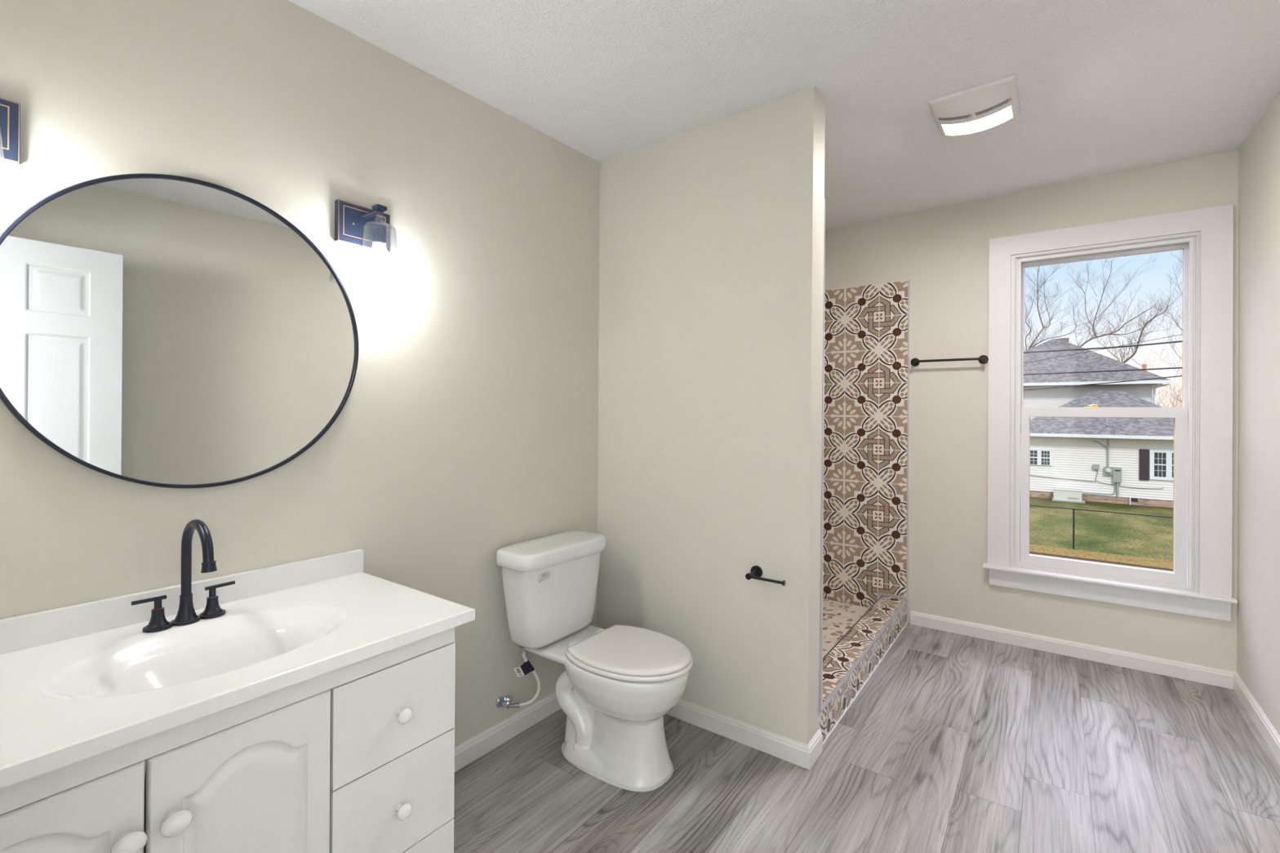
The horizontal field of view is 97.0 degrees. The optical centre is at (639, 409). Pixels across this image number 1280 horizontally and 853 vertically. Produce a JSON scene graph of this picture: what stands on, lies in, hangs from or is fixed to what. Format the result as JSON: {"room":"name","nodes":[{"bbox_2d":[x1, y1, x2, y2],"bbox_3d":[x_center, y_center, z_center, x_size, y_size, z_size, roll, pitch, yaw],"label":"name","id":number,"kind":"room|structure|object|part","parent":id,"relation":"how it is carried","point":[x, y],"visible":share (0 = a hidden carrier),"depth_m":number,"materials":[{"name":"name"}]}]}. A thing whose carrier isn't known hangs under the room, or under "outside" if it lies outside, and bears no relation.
{"room":"bathroom","nodes":[
{"label":"bathroom","id":0,"kind":"room"},
{"bbox_2d":[0,0,599,747],"bbox_3d":[-0.316,0.042,2.580,0.120,2.483,4.100,0,0,36],"label":"wall","id":1,"kind":"structure","parent":0,"point":[466,430],"depth_m":1.75,"materials":[{"name":"beige paint"}]},
{"bbox_2d":[0,97,20,199],"bbox_3d":[-1.256,-0.512,1.048,0.160,0.219,0.161,0,0,36],"label":"wall sconce","id":2,"kind":"object","parent":1,"relation":"attached to","point":[10,111],"visible":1,"depth_m":1.14,"materials":[{"name":"blue metal"}]},
{"bbox_3d":[-1.238,-0.475,1.034,0.115,0.147,0.115,0,0,36],"label":"lamp shade","id":3,"kind":"part","parent":2,"relation":"part of","materials":[{"name":"clear glass"}]},
{"bbox_2d":[0,173,359,488],"bbox_3d":[-1.078,-0.186,1.407,0.026,0.756,0.756,0,0,36],"label":"wall mirror","id":4,"kind":"object","parent":1,"relation":"attached to","point":[157,330],"visible":1,"depth_m":1.35,"materials":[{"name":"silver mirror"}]},
{"bbox_2d":[0,549,364,654],"bbox_3d":[-1.119,0.457,1.358,0.021,0.066,0.916,0,0,36],"label":"backsplash","id":5,"kind":"structure","parent":1,"relation":"attached to","point":[20,633],"depth_m":1.31,"materials":[{"name":"stone"}]},
{"bbox_2d":[334,199,399,275],"bbox_3d":[-0.789,-0.507,1.689,0.160,0.219,0.161,0,0,36],"label":"wall sconce","id":6,"kind":"object","parent":1,"relation":"attached to","point":[355,224],"visible":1,"depth_m":1.68,"materials":[{"name":"blue metal"}]},
{"bbox_3d":[-0.801,-0.587,1.698,0.087,0.006,0.018,0,0,36],"label":"arm","id":7,"kind":"part","parent":6,"relation":"part of","materials":[{"name":"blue metal"}]},
{"bbox_3d":[-0.771,-0.471,1.675,0.115,0.147,0.115,0,0,36],"label":"lamp shade","id":8,"kind":"part","parent":6,"relation":"part of","materials":[{"name":"clear glass"}]},
{"bbox_3d":[-0.771,-0.439,1.675,0.060,0.056,0.060,0,0,36],"label":"bulb","id":9,"kind":"part","parent":6,"relation":"part of","materials":[{"name":"white glass"}]},
{"bbox_2d":[372,224,386,244],"bbox_3d":[-0.771,-0.517,1.675,0.039,0.050,0.039,0,0,36],"label":"bulb","id":10,"kind":"object","parent":6,"relation":"attached to","point":[379,232],"depth_m":1.66,"materials":[{"name":"glass"}]},
{"bbox_2d":[495,694,515,708],"bbox_3d":[-0.508,1.117,2.167,0.061,0.054,0.064,0,0,36],"label":"shutoff valve","id":11,"kind":"object","parent":1,"relation":"attached to","point":[500,701],"visible":1,"depth_m":2.16,"materials":[{"name":"silver metal"}]},
{"bbox_3d":[-0.499,1.105,2.156,0.031,0.030,0.032,0,0,36],"label":"valve handle","id":12,"kind":"part","parent":11,"relation":"part of","materials":[{"name":"silver metal"}]},
{"bbox_2d":[508,703,515,707],"bbox_3d":[-0.488,1.130,2.164,0.044,0.026,0.016,0,0,-38],"label":"outlet","id":13,"kind":"object","parent":11,"relation":"attached to","point":[510,705],"depth_m":2.16,"materials":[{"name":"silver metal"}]},
{"bbox_2d":[513,645,541,707],"bbox_3d":[-0.433,1.018,2.176,0.108,0.255,0.045,0,0,-18],"label":"supply hose","id":14,"kind":"object","parent":11,"relation":"attached to","point":[526,667],"visible":0.96,"depth_m":2.17,"materials":[{"name":"silver metal"}]},
{"bbox_2d":[454,691,560,772],"bbox_3d":[-0.539,1.242,2.167,0.014,0.078,1.162,0,0,36],"label":"baseboard","id":15,"kind":"structure","parent":1,"relation":"attached to","point":[476,747],"depth_m":2.18,"materials":[{"name":"white paint"}]},
{"bbox_2d":[596,85,825,769],"bbox_3d":[0.247,0.057,2.386,1.018,2.459,0.149,0,0,36],"label":"wall","id":16,"kind":"structure","parent":0,"point":[709,463],"depth_m":2.25,"materials":[{"name":"beige paint"}]},
{"bbox_2d":[745,565,785,586],"bbox_3d":[0.469,0.619,2.098,0.161,0.047,0.077,0,0,36],"label":"toilet paper holder","id":17,"kind":"object","parent":16,"relation":"attached to","point":[756,572],"visible":1,"depth_m":2.10,"materials":[{"name":"black metal"}]},
{"bbox_3d":[0.421,0.620,2.129,0.024,0.024,0.069,0,0,36],"label":"post","id":18,"kind":"part","parent":17,"relation":"part of","materials":[{"name":"black metal"}]},
{"bbox_2d":[807,728,822,769],"bbox_3d":[0.642,1.249,2.085,0.014,0.078,0.140,0,0,36],"label":"baseboard","id":19,"kind":"structure","parent":16,"relation":"attached to","point":[815,744],"depth_m":2.08,"materials":[{"name":"white paint"}]},
{"bbox_2d":[819,198,825,709],"bbox_3d":[0.294,0.164,2.446,1.001,1.935,0.011,0,0,37],"label":"wall panel","id":20,"kind":"object","parent":16,"relation":"attached to","point":[823,396],"visible":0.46,"depth_m":2.15,"materials":[{"name":"tile"}]},
{"bbox_2d":[288,0,1279,229],"bbox_3d":[0.727,-1.244,1.830,2.680,0.284,4.100,0,0,36],"label":"ceiling","id":21,"kind":"structure","parent":0,"point":[1105,87],"depth_m":1.95,"materials":[{"name":"paint"}]},
{"bbox_2d":[926,74,1020,136],"bbox_3d":[1.306,-1.162,2.210,0.284,0.052,0.327,0,0,36],"label":"ceiling fan light","id":22,"kind":"object","parent":21,"relation":"attached to","point":[989,105],"visible":1,"depth_m":2.16,"materials":[{"name":"white plastic"}]},
{"bbox_2d":[938,114,969,120],"bbox_3d":[1.235,-1.150,2.226,0.103,0.024,0.026,0,0,36],"label":"grille","id":23,"kind":"object","parent":22,"relation":"attached to","point":[958,117],"depth_m":2.22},
{"bbox_2d":[976,98,1008,115],"bbox_3d":[1.338,-1.150,2.151,0.103,0.025,0.026,0,0,36],"label":"grille","id":24,"kind":"object","parent":22,"relation":"attached to","point":[986,110],"depth_m":2.15,"materials":[{"name":"white plastic"}]},
{"bbox_2d":[822,598,869,657],"bbox_3d":[0.687,1.263,3.131,0.836,0.054,1.560,0,0,36],"label":"floor","id":25,"kind":"structure","parent":0,"point":[838,618],"depth_m":3.35,"materials":[{"name":"tile"}]},
{"bbox_2d":[453,622,1279,852],"bbox_3d":[0.094,1.342,0.943,2.720,0.120,6.250,0,0,36],"label":"floor","id":26,"kind":"structure","parent":0,"point":[954,743],"depth_m":1.97,"materials":[{"name":"grey wood"}]},
{"bbox_2d":[0,626,455,852],"bbox_3d":[-0.910,0.897,1.180,0.573,0.756,0.870,0,0,36],"label":"vanity cabinet","id":27,"kind":"object","parent":26,"relation":"on","point":[358,757],"visible":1,"depth_m":1.08,"materials":[{"name":"wood"}]},
{"bbox_3d":[-0.889,0.869,0.804,0.018,0.604,0.282,0,0,36],"label":"door","id":28,"kind":"part","parent":27,"relation":"part of","materials":[{"name":"white wood"}]},
{"bbox_3d":[-0.796,0.675,0.881,0.039,0.037,0.042,0,0,36],"label":"knob","id":29,"kind":"part","parent":27,"relation":"part of","materials":[{"name":"ceramic"}]},
{"bbox_3d":[-0.733,0.854,1.051,0.018,0.666,0.837,0,0,36],"label":"frame","id":30,"kind":"part","parent":27,"relation":"part of","materials":[{"name":"white wood"}]},
{"bbox_3d":[-0.762,0.676,0.929,0.039,0.037,0.042,0,0,36],"label":"knob","id":31,"kind":"part","parent":27,"relation":"part of","materials":[{"name":"ceramic"}]},
{"bbox_2d":[0,549,475,789],"bbox_3d":[-0.904,0.525,1.201,0.554,0.200,0.916,0,0,36],"label":"countertop","id":32,"kind":"structure","parent":27,"relation":"on","point":[78,682],"depth_m":1.19,"materials":[{"name":"stone"}]},
{"bbox_2d":[131,519,235,632],"bbox_3d":[-1.031,0.368,1.269,0.171,0.244,0.192,0,0,-24],"label":"faucet","id":33,"kind":"object","parent":32,"relation":"on","point":[186,615],"visible":1,"depth_m":1.29,"materials":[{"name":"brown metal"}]},
{"bbox_3d":[-1.088,0.422,1.256,0.008,0.009,0.060,0,0,36],"label":"lever","id":34,"kind":"part","parent":33,"relation":"part of","materials":[{"name":"brown metal"}]},
{"bbox_3d":[-1.080,0.468,1.268,0.052,0.044,0.052,0,0,36],"label":"handle","id":35,"kind":"part","parent":33,"relation":"part of","materials":[{"name":"brown metal"}]},
{"bbox_3d":[-1.079,0.436,1.268,0.013,0.021,0.013,0,0,-27],"label":"stem","id":36,"kind":"part","parent":33,"relation":"part of","materials":[{"name":"brown metal"}]},
{"bbox_3d":[-1.049,0.459,1.309,0.054,0.062,0.054,0,0,36],"label":"spout","id":37,"kind":"part","parent":33,"relation":"part of","materials":[{"name":"brown metal"}]},
{"bbox_3d":[-0.991,0.339,1.268,0.164,0.185,0.020,0,0,36],"label":"spout","id":38,"kind":"part","parent":33,"relation":"part of","materials":[{"name":"brown metal"}]},
{"bbox_3d":[-1.020,0.468,1.351,0.052,0.044,0.052,0,0,36],"label":"handle","id":39,"kind":"part","parent":33,"relation":"part of","materials":[{"name":"brown metal"}]},
{"bbox_3d":[-1.019,0.436,1.351,0.013,0.021,0.013,0,0,-27],"label":"stem","id":40,"kind":"part","parent":33,"relation":"part of","materials":[{"name":"brown metal"}]},
{"bbox_3d":[-1.010,0.423,1.363,0.008,0.009,0.060,0,0,36],"label":"lever","id":41,"kind":"part","parent":33,"relation":"part of","materials":[{"name":"brown metal"}]},
{"bbox_3d":[-0.719,0.871,1.038,0.018,0.604,0.287,0,0,36],"label":"door","id":42,"kind":"part","parent":27,"relation":"part of","materials":[{"name":"white wood"}]},
{"bbox_3d":[-0.547,0.888,1.274,0.018,0.218,0.290,0,0,36],"label":"drawer","id":43,"kind":"part","parent":27,"relation":"part of","materials":[{"name":"white wood"}]},
{"bbox_3d":[-0.546,0.673,1.274,0.018,0.206,0.290,0,0,36],"label":"drawer","id":44,"kind":"part","parent":27,"relation":"part of","materials":[{"name":"white wood"}]},
{"bbox_3d":[-0.526,0.891,1.258,0.034,0.033,0.033,0,0,36],"label":"knob","id":45,"kind":"part","parent":27,"relation":"part of","materials":[{"name":"ceramic"}]},
{"bbox_3d":[-0.525,0.679,1.259,0.034,0.033,0.033,0,0,36],"label":"knob","id":46,"kind":"part","parent":27,"relation":"part of","materials":[{"name":"ceramic"}]},
{"bbox_3d":[-0.548,1.087,1.274,0.018,0.174,0.290,0,0,36],"label":"drawer","id":47,"kind":"part","parent":27,"relation":"part of","materials":[{"name":"white wood"}]},
{"bbox_2d":[496,530,693,791],"bbox_3d":[-0.144,0.902,2.099,0.705,0.760,0.476,0,0,36],"label":"toilet","id":48,"kind":"object","parent":26,"relation":"on","point":[616,686],"visible":1,"depth_m":2.04,"materials":[{"name":"ceramic"}]},
{"bbox_3d":[-0.350,0.609,2.051,0.005,0.023,0.046,0,0,36],"label":"lever arm","id":49,"kind":"part","parent":48,"relation":"part of","materials":[{"name":"silver metal"}]},
{"bbox_3d":[-0.343,0.607,2.074,0.011,0.018,0.030,0,0,36],"label":"flush lever","id":50,"kind":"part","parent":48,"relation":"part of","materials":[{"name":"silver metal"}]},
{"bbox_3d":[-0.342,0.732,2.245,0.189,0.316,0.438,0,0,36],"label":"tank","id":51,"kind":"part","parent":48,"relation":"part of","materials":[{"name":"ceramic"}]},
{"bbox_3d":[-0.339,0.550,2.244,0.217,0.058,0.474,0,0,36],"label":"tank lid","id":52,"kind":"part","parent":48,"relation":"part of","materials":[{"name":"ceramic"}]},
{"bbox_3d":[-0.133,1.087,2.119,0.684,0.385,0.372,0,0,36],"label":"bowl","id":53,"kind":"part","parent":48,"relation":"part of","materials":[{"name":"ceramic"}]},
{"bbox_3d":[-0.014,0.885,2.041,0.426,0.017,0.376,0,0,36],"label":"seat","id":54,"kind":"part","parent":48,"relation":"part of","materials":[{"name":"plastic"}]},
{"bbox_3d":[-0.015,0.867,2.041,0.416,0.018,0.367,0,0,36],"label":"lid","id":55,"kind":"part","parent":48,"relation":"part of","materials":[{"name":"plastic"}]},
{"bbox_2d":[819,595,907,745],"bbox_3d":[1.092,1.221,2.833,0.148,0.143,1.598,0,0,36],"label":"shower curb","id":56,"kind":"object","parent":26,"relation":"on","point":[848,666],"visible":0.7,"depth_m":2.70,"materials":[{"name":"tile"}]},
{"bbox_3d":[1.039,1.154,2.879,0.006,0.009,1.586,0,0,36],"label":"edge trim","id":57,"kind":"part","parent":56,"relation":"part of","materials":[{"name":"metal"}]},
{"bbox_2d":[824,150,1238,671],"bbox_3d":[1.845,0.038,3.395,2.416,2.521,0.150,0,0,35],"label":"wall","id":58,"kind":"structure","parent":0,"point":[944,251],"depth_m":3.25,"materials":[{"name":"beige paint"}]},
{"bbox_2d":[822,280,910,608],"bbox_3d":[1.220,0.227,3.731,1.009,2.037,0.011,0,0,35],"label":"wall panel","id":59,"kind":"object","parent":58,"relation":"attached to","point":[866,427],"visible":0.6,"depth_m":3.58,"materials":[{"name":"tile"}]},
{"bbox_3d":[1.631,0.176,3.445,0.008,1.932,0.012,0,0,36],"label":"edge trim","id":60,"kind":"part","parent":59,"relation":"part of","materials":[{"name":"metal"}]},
{"bbox_2d":[911,355,988,366],"bbox_3d":[1.790,-0.287,3.298,0.402,0.049,0.075,0,0,35],"label":"towel bar","id":61,"kind":"object","parent":58,"relation":"attached to","point":[983,359],"visible":1,"depth_m":3.26,"materials":[{"name":"black metal"}]},
{"bbox_3d":[1.931,-0.286,3.193,0.025,0.025,0.065,0,0,36],"label":"post","id":62,"kind":"part","parent":61,"relation":"part of","materials":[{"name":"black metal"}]},
{"bbox_2d":[910,610,1236,688],"bbox_3d":[2.208,1.261,3.034,1.391,0.078,0.014,0,0,35],"label":"baseboard","id":63,"kind":"structure","parent":58,"relation":"attached to","point":[1170,668],"depth_m":2.96,"materials":[{"name":"white paint"}]},
{"bbox_2d":[982,204,1237,621],"bbox_3d":[2.414,0.012,2.994,1.003,1.946,0.274,0,0,36],"label":"window","id":64,"kind":"structure","parent":58,"relation":"in","point":[1203,424],"depth_m":2.82,"materials":[{"name":"white paint"}]},
{"bbox_3d":[2.401,0.421,2.971,0.589,0.763,0.004,0,0,35],"label":"glass","id":65,"kind":"part","parent":64,"relation":"part of","materials":[{"name":"clear glass"}]},
{"bbox_3d":[2.401,0.422,2.967,0.676,0.867,0.034,0,0,35],"label":"sash","id":66,"kind":"part","parent":64,"relation":"part of","materials":[{"name":"clear glass"}]},
{"bbox_3d":[2.433,-0.398,3.010,0.708,0.875,0.033,0,0,35],"label":"sash","id":67,"kind":"part","parent":64,"relation":"part of","materials":[{"name":"clear glass"}]},
{"bbox_2d":[1142,364,1146,370],"bbox_3d":[34.334,0.691,38.577,0.340,7.580,0.400,0,0,36],"label":"flue pipe","id":68,"kind":"object","parent":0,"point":[1144,366],"visible":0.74,"depth_m":38.51,"materials":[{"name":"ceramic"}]},
{"bbox_2d":[1236,91,1279,736],"bbox_3d":[1.758,0.031,1.144,0.140,2.524,3.982,0,0,37],"label":"wall","id":69,"kind":"structure","parent":0,"point":[1258,546],"depth_m":2.34,"materials":[{"name":"beige paint"}]},
{"bbox_2d":[1233,672,1279,764],"bbox_3d":[1.637,1.253,1.118,0.014,0.078,3.810,0,0,37],"label":"baseboard","id":70,"kind":"structure","parent":69,"relation":"attached to","point":[1263,724],"depth_m":2.31,"materials":[{"name":"white paint"}]},
{"label":"outside","id":71,"kind":"structure","parent":0,"visible":0},
{"bbox_2d":[1029,497,1173,560],"bbox_3d":[37.595,4.658,41.803,105.000,0.300,68.100,0,0,36],"label":"lawn","id":72,"kind":"structure","parent":71,"point":[1132,508],"depth_m":20.71,"materials":[{"name":"green plant"}]},
{"bbox_2d":[1052,487,1084,503],"bbox_3d":[20.446,4.088,27.050,1.250,0.560,0.750,0,0,36],"label":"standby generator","id":73,"kind":"object","parent":72,"relation":"on","point":[1063,495],"visible":1,"depth_m":26.84,"materials":[{"name":"white metal"}]},
{"bbox_3d":[20.438,3.824,27.089,1.110,0.030,0.640,0,0,36],"label":"generator lid","id":74,"kind":"part","parent":73,"relation":"part of","materials":[{"name":"white metal"}]},
{"bbox_2d":[1023,262,1121,351],"bbox_3d":[33.756,-4.682,45.069,7.453,18.350,4.706,0,0,41],"label":"bare tree","id":75,"kind":"object","parent":72,"relation":"on","point":[1041,283],"visible":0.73,"depth_m":45.78,"materials":[{"name":"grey plant"}]},
{"bbox_2d":[1019,544,1173,569],"bbox_3d":[17.207,4.457,13.818,105.000,0.320,1.150,0,0,36],"label":"leaf litter","id":76,"kind":"object","parent":72,"relation":"on","point":[1158,563],"visible":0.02,"depth_m":16.47,"materials":[{"name":"brown plant"}]},
{"bbox_2d":[1020,337,1173,507],"bbox_3d":[24.078,-0.142,34.158,14.120,9.100,15.630,0,0,36],"label":"house","id":77,"kind":"structure","parent":72,"relation":"on","point":[1061,447],"depth_m":27.76,"materials":[{"name":"white plastic"}]},
{"bbox_3d":[19.782,2.377,28.158,0.940,0.690,0.010,0,0,36],"label":"pane","id":78,"kind":"part","parent":77,"relation":"part of","materials":[{"name":"glass"}]},
{"bbox_2d":[1030,438,1163,495],"bbox_3d":[21.443,2.671,26.835,5.006,2.645,0.280,0,0,36],"label":"electrical service","id":79,"kind":"object","parent":77,"relation":"attached to","point":[1116,473],"visible":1,"depth_m":26.43,"materials":[{"name":"grey metal"}]},
{"bbox_2d":[1103,466,1112,475],"bbox_3d":[21.925,2.861,26.513,0.315,0.345,0.230,0,0,36],"label":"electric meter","id":80,"kind":"object","parent":79,"relation":"attached to","point":[1107,470],"depth_m":26.47,"materials":[{"name":"grey metal"}]},
{"bbox_3d":[22.207,3.034,26.356,0.312,0.672,0.150,0,0,36],"label":"breaker panel","id":81,"kind":"part","parent":79,"relation":"part of","materials":[{"name":"grey metal"}]},
{"bbox_2d":[1130,497,1137,502],"bbox_3d":[22.752,4.155,26.081,0.252,0.150,0.019,0,0,36],"label":"vent","id":82,"kind":"object","parent":77,"relation":"attached to","point":[1132,500],"depth_m":26.07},
{"bbox_2d":[1139,448,1149,480],"bbox_3d":[23.003,2.506,25.842,0.335,1.410,0.050,0,0,36],"label":"shutter","id":83,"kind":"object","parent":77,"relation":"hanging from","point":[1144,453],"depth_m":25.82,"materials":[{"name":"black plastic"}]},
{"bbox_3d":[23.916,2.475,25.146,1.610,1.080,0.010,0,0,36],"label":"pane","id":84,"kind":"part","parent":77,"relation":"part of","materials":[{"name":"glass"}]},
{"bbox_2d":[1029,504,1173,559],"bbox_3d":[13.174,3.664,17.619,20.000,1.275,0.077,0,0,36],"label":"fence","id":85,"kind":"object","parent":72,"relation":"on","point":[1058,508],"visible":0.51,"depth_m":17.11,"materials":[{"name":"black metal"}]},
{"bbox_3d":[13.383,3.665,17.482,0.048,1.275,0.048,0,0,14],"label":"post","id":86,"kind":"part","parent":85,"relation":"part of","materials":[{"name":"black metal"}]},
{"bbox_3d":[13.167,3.057,17.606,20.000,0.042,0.042,0,0,36],"label":"rail","id":87,"kind":"part","parent":85,"relation":"part of","materials":[{"name":"black metal"}]},
{"bbox_2d":[1065,252,1168,350],"bbox_3d":[46.091,-6.401,55.338,4.245,21.989,9.048,0,0,-44],"label":"bare tree","id":88,"kind":"object","parent":72,"relation":"on","point":[1108,281],"visible":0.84,"depth_m":55.65,"materials":[{"name":"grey plant"}]},
{"bbox_2d":[1080,278,1182,371],"bbox_3d":[41.849,-3.327,48.370,4.563,15.756,8.352,0,0,-42],"label":"bare tree","id":89,"kind":"object","parent":72,"relation":"on","point":[1127,358],"visible":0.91,"depth_m":48.29,"materials":[{"name":"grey plant"}]},
{"bbox_2d":[1133,360,1182,407],"bbox_3d":[40.466,-0.079,42.564,8.034,9.232,9.210,0,0,41],"label":"bare shrub","id":90,"kind":"object","parent":72,"relation":"on","point":[1166,393],"visible":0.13,"depth_m":42.01,"materials":[{"name":"plant"}]},
{"bbox_2d":[1146,250,1182,402],"bbox_3d":[36.864,-3.948,38.821,3.880,16.890,4.707,0,0,-13],"label":"bare tree","id":91,"kind":"object","parent":72,"relation":"on","point":[1154,307],"visible":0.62,"depth_m":38.84,"materials":[{"name":"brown plant"}]},
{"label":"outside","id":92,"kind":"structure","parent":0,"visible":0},
{"bbox_2d":[1023,340,1182,353],"bbox_3d":[5.762,-1.098,10.657,13.822,0.415,0.025,0,0,36],"label":"overhead cable","id":93,"kind":"object","parent":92,"point":[1179,340],"visible":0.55,"depth_m":9.29,"materials":[{"name":"black rubber"}]},
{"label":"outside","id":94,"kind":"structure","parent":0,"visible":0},
{"bbox_2d":[1023,367,1182,375],"bbox_3d":[6.767,-0.633,9.921,16.312,0.335,0.023,0,0,36],"label":"overhead cable","id":95,"kind":"object","parent":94,"point":[1166,367],"visible":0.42,"depth_m":9.29,"materials":[{"name":"black rubber"}]},
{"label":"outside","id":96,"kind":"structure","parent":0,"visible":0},
{"bbox_2d":[1023,375,1182,390],"bbox_3d":[7.104,-0.429,10.046,16.306,1.498,0.018,0,0,36],"label":"overhead cable","id":97,"kind":"object","parent":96,"point":[1176,375],"visible":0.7,"depth_m":9.52,"materials":[{"name":"black rubber"}]},
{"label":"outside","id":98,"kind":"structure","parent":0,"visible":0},
{"bbox_2d":[1024,333,1182,363],"bbox_3d":[9.403,-1.383,8.625,11.041,1.968,0.008,0,0,36],"label":"overhead cable","id":99,"kind":"object","parent":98,"point":[1181,334],"visible":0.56,"depth_m":9.72,"materials":[{"name":"black rubber"}]},
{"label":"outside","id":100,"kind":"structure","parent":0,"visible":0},
{"bbox_2d":[1019,551,1173,571],"bbox_3d":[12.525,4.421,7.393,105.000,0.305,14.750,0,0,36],"label":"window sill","id":101,"kind":"object","parent":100,"point":[1030,553],"depth_m":16.05,"materials":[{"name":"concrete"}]}
]}

